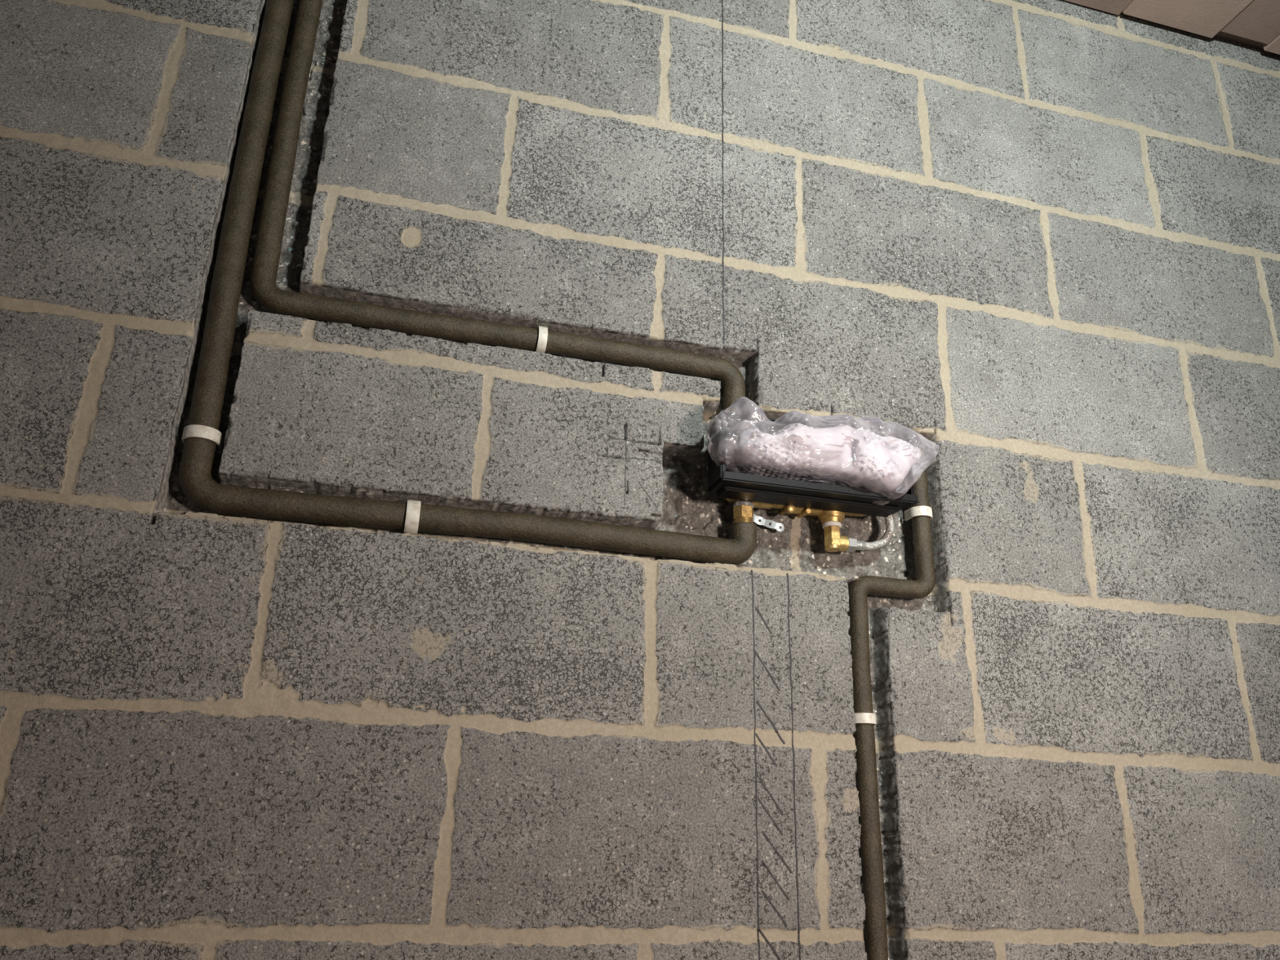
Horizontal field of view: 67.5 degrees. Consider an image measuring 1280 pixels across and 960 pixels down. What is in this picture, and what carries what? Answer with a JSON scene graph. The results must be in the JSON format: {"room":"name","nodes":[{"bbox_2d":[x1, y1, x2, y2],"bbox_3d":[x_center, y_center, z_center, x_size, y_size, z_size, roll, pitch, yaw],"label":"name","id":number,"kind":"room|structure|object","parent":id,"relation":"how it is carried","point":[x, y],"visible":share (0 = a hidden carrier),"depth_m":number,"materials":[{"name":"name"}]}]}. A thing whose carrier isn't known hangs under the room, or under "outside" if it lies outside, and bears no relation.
{"room":"unfinished bathroom","nodes":[
{"label":"unfinished bathroom","id":0,"kind":"room"},
{"bbox_2d":[0,0,1279,959],"bbox_3d":[0.272,0.158,1.313,3.600,2.430,0.057,7,-21,-14],"label":"wall","id":1,"kind":"structure","parent":0,"point":[1037,242],"depth_m":1.26,"materials":[{"name":"concrete"}]},
{"bbox_2d":[178,0,756,564],"bbox_3d":[-0.182,-0.468,1.390,0.735,1.154,0.036,7,-21,-14],"label":"insulated pipe","id":2,"kind":"object","parent":1,"relation":"attached to","point":[197,482],"visible":0.98,"depth_m":1.20,"materials":[{"name":"brown rubber"}]},
{"bbox_2d":[182,424,223,449],"bbox_3d":[-0.522,-0.052,1.140,0.042,0.015,0.037,7,-21,-14],"label":"clip","id":3,"kind":"object","parent":2,"relation":"attached to","point":[211,433],"visible":0.98,"depth_m":1.13,"materials":[{"name":"beige plastic"}]},
{"bbox_2d":[404,499,421,535],"bbox_3d":[-0.280,0.045,1.177,0.016,0.042,0.037,7,-21,-14],"label":"clip","id":4,"kind":"object","parent":2,"relation":"attached to","point":[413,508],"visible":0.95,"depth_m":1.16,"materials":[{"name":"beige plastic"}]},
{"bbox_2d":[733,505,753,520],"bbox_3d":[0.141,0.046,1.303,0.029,0.017,0.025,7,-21,-14],"label":"nut","id":5,"kind":"object","parent":2,"relation":"attached to","point":[740,511],"visible":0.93,"depth_m":1.29,"materials":[{"name":"gold metal"}]},
{"bbox_2d":[734,517,752,522],"bbox_3d":[0.140,0.059,1.298,0.024,0.011,0.024,7,-21,-14],"label":"olive","id":6,"kind":"object","parent":2,"relation":"attached to","point":[739,519],"visible":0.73,"depth_m":1.29,"materials":[{"name":"gold metal"}]},
{"bbox_2d":[249,0,746,415],"bbox_3d":[-0.166,-0.553,1.425,0.679,0.969,0.032,7,-21,-14],"label":"insulated pipe","id":7,"kind":"object","parent":1,"relation":"attached to","point":[270,231],"visible":0.88,"depth_m":1.28,"materials":[{"name":"brown rubber"}]},
{"bbox_2d":[535,325,547,353],"bbox_3d":[-0.135,-0.191,1.304,0.012,0.038,0.035,7,-21,-14],"label":"clip","id":8,"kind":"object","parent":7,"relation":"attached to","point":[543,331],"visible":0.91,"depth_m":1.29,"materials":[{"name":"beige plastic"}]},
{"bbox_2d":[600,360,831,508],"bbox_3d":[0.110,-0.045,1.309,0.340,0.210,0.005,7,-21,-14],"label":"pencil marks","id":9,"kind":"object","parent":1,"relation":"attached to","point":[626,458],"visible":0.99,"depth_m":1.27,"materials":[{"name":"black"}]},
{"bbox_2d":[721,0,800,959],"bbox_3d":[0.163,-0.172,1.368,0.096,1.700,0.003,7,-21,-14],"label":"pencil marks","id":10,"kind":"object","parent":1,"relation":"attached to","point":[756,608],"visible":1,"depth_m":1.18,"materials":[{"name":"black"}]},
{"bbox_2d":[752,513,784,531],"bbox_3d":[0.173,0.058,1.323,0.055,0.024,0.006,6,-20,-12],"label":"strap","id":11,"kind":"object","parent":1,"relation":"attached to","point":[763,522],"visible":0.8,"depth_m":1.32,"materials":[{"name":"metal"}]},
{"bbox_2d":[724,497,866,516],"bbox_3d":[0.220,0.026,1.334,0.210,0.042,0.042,7,-21,-14],"label":"brass","id":12,"kind":"object","parent":1,"relation":"attached to","point":[814,512],"visible":0.2,"depth_m":1.32,"materials":[{"name":"gold metal"}]},
{"bbox_2d":[733,501,753,508],"bbox_3d":[0.141,0.035,1.307,0.028,0.006,0.028,7,-21,-14],"label":"flange","id":13,"kind":"object","parent":12,"relation":"attached to","point":[738,503],"visible":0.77,"depth_m":1.29,"materials":[{"name":"silver metal"}]},
{"bbox_2d":[779,505,795,515],"bbox_3d":[0.202,0.043,1.317,0.012,0.013,0.035,7,-21,-14],"label":"screw","id":14,"kind":"object","parent":12,"relation":"attached to","point":[788,509],"depth_m":1.30,"materials":[{"name":"gold metal"}]},
{"bbox_2d":[796,507,810,518],"bbox_3d":[0.227,0.046,1.326,0.008,0.010,0.030,7,-21,-14],"label":"screw","id":15,"kind":"object","parent":12,"relation":"attached to","point":[806,511],"depth_m":1.32,"materials":[{"name":"gold metal"}]},
{"bbox_2d":[707,478,911,514],"bbox_3d":[0.231,0.021,1.286,0.275,0.007,0.060,7,-21,-14],"label":"mounting bracket","id":16,"kind":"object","parent":12,"relation":"attached to","point":[719,486],"depth_m":1.27,"materials":[{"name":"black plastic"}]},
{"bbox_2d":[707,412,725,492],"bbox_3d":[0.102,-0.037,1.269,0.004,0.095,0.060,7,-21,-14],"label":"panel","id":17,"kind":"object","parent":16,"relation":"on","point":[713,470],"visible":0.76,"depth_m":1.27,"materials":[{"name":"black plastic"}]},
{"bbox_2d":[720,408,724,477],"bbox_3d":[0.107,-0.047,1.241,0.006,0.096,0.007,7,-21,-14],"label":"tray rim","id":18,"kind":"object","parent":17,"relation":"on","point":[722,415],"depth_m":1.24,"materials":[{"name":"clear plastic"}]},
{"bbox_2d":[725,430,864,487],"bbox_3d":[0.225,-0.017,1.327,0.271,0.095,0.008,7,-21,-14],"label":"tray","id":19,"kind":"object","parent":16,"relation":"on","point":[730,434],"visible":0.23,"depth_m":1.30,"materials":[{"name":"black plastic"}]},
{"bbox_2d":[715,486,898,516],"bbox_3d":[0.228,0.030,1.295,0.254,0.006,0.035,7,-21,-14],"label":"tray edge","id":20,"kind":"structure","parent":16,"relation":"attached to","point":[728,492],"depth_m":1.29,"materials":[{"name":"black plastic"}]},
{"bbox_2d":[713,412,906,440],"bbox_3d":[0.233,-0.064,1.319,0.275,0.004,0.056,7,-21,-14],"label":"tray roof","id":21,"kind":"object","parent":16,"relation":"on","point":[732,420],"visible":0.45,"depth_m":1.29,"materials":[{"name":"clear plastic"}]},
{"bbox_2d":[706,396,939,505],"bbox_3d":[0.249,-0.037,1.281,0.333,0.118,0.095,7,-21,-14],"label":"bubble wrap cover","id":22,"kind":"object","parent":21,"relation":"on","point":[846,455],"visible":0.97,"depth_m":1.26,"materials":[{"name":"clear transparent plastic film"}]},
{"bbox_2d":[720,471,918,504],"bbox_3d":[0.239,0.010,1.259,0.281,0.012,0.007,7,-21,-14],"label":"tray rim","id":23,"kind":"object","parent":16,"relation":"on","point":[728,476],"depth_m":1.25,"materials":[{"name":"black plastic"}]},
{"bbox_2d":[893,436,914,494],"bbox_3d":[0.363,-0.006,1.334,0.004,0.095,0.060,7,-21,-14],"label":"tray","id":24,"kind":"object","parent":16,"relation":"on","point":[908,481],"visible":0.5,"depth_m":1.31,"materials":[{"name":"black plastic"}]},
{"bbox_2d":[817,509,844,524],"bbox_3d":[0.267,0.045,1.337,0.040,0.033,0.040,7,-21,-14],"label":"boss","id":25,"kind":"object","parent":12,"relation":"attached to","point":[824,516],"visible":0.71,"depth_m":1.32,"materials":[{"name":"gold metal"}]},
{"bbox_2d":[823,525,839,546],"bbox_3d":[0.266,0.080,1.324,0.024,0.028,0.021,7,-21,-14],"label":"elbow fitting","id":26,"kind":"object","parent":25,"relation":"attached to","point":[830,531],"visible":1,"depth_m":1.32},
{"bbox_2d":[824,544,840,551],"bbox_3d":[0.265,0.094,1.319,0.022,0.006,0.022,7,-21,-14],"label":"base","id":27,"kind":"object","parent":26,"relation":"attached to","point":[828,548],"depth_m":1.31,"materials":[{"name":"gold metal"}]},
{"bbox_2d":[831,535,848,551],"bbox_3d":[0.272,0.087,1.323,0.026,0.022,0.022,7,-21,-14],"label":"nut","id":28,"kind":"object","parent":26,"relation":"attached to","point":[843,540],"depth_m":1.32,"materials":[{"name":"gold metal"}]},
{"bbox_2d":[846,536,857,552],"bbox_3d":[0.291,0.089,1.328,0.013,0.022,0.019,7,-21,-14],"label":"nut","id":29,"kind":"object","parent":26,"relation":"attached to","point":[852,547],"visible":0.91,"depth_m":1.32,"materials":[{"name":"silver metal"}]},
{"bbox_2d":[855,540,866,550],"bbox_3d":[0.305,0.091,1.331,0.015,0.014,0.014,7,-21,-14],"label":"ferrule","id":30,"kind":"object","parent":29,"relation":"attached to","point":[861,545],"visible":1,"depth_m":1.33,"materials":[{"name":"silver metal"}]},
{"bbox_2d":[864,514,894,550],"bbox_3d":[0.334,0.066,1.349,0.051,0.073,0.016,7,-21,-14],"label":"hose","id":31,"kind":"object","parent":30,"relation":"attached to","point":[889,520],"visible":0.84,"depth_m":1.34,"materials":[{"name":"metal"}]},
{"bbox_2d":[822,520,841,528],"bbox_3d":[0.266,0.064,1.330,0.026,0.006,0.026,7,-21,-14],"label":"washer","id":32,"kind":"object","parent":25,"relation":"attached to","point":[831,522],"visible":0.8,"depth_m":1.32,"materials":[{"name":"white plastic"}]},
{"bbox_2d":[848,454,935,959],"bbox_3d":[0.335,0.632,1.151,0.135,1.428,0.027,7,-21,-14],"label":"insulated pipe","id":33,"kind":"object","parent":1,"relation":"attached to","point":[875,922],"visible":0.87,"depth_m":1.25,"materials":[{"name":"brown rubber"}]},
{"bbox_2d":[853,712,876,724],"bbox_3d":[0.292,0.313,1.251,0.033,0.013,0.032,7,-21,-14],"label":"clip","id":34,"kind":"object","parent":33,"relation":"attached to","point":[860,717],"visible":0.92,"depth_m":1.24,"materials":[{"name":"beige plastic"}]},
{"bbox_2d":[904,506,933,520],"bbox_3d":[0.404,0.049,1.378,0.033,0.014,0.032,7,-21,-14],"label":"clip","id":35,"kind":"object","parent":33,"relation":"attached to","point":[915,511],"visible":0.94,"depth_m":1.37,"materials":[{"name":"beige plastic"}]},
{"bbox_2d":[1064,0,1279,54],"bbox_3d":[0.631,-1.360,0.604,3.600,0.024,2.396,7,-21,-14],"label":"ceiling","id":36,"kind":"structure","parent":0,"point":[1258,20],"depth_m":1.83,"materials":[{"name":"brown wood"}]},
{"bbox_2d":[1214,31,1263,48],"bbox_3d":[0.631,-1.381,0.613,3.600,0.018,2.400,7,-21,-14],"label":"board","id":37,"kind":"object","parent":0,"point":[1221,34],"depth_m":1.92,"materials":[{"name":"brown wood"}]}
]}

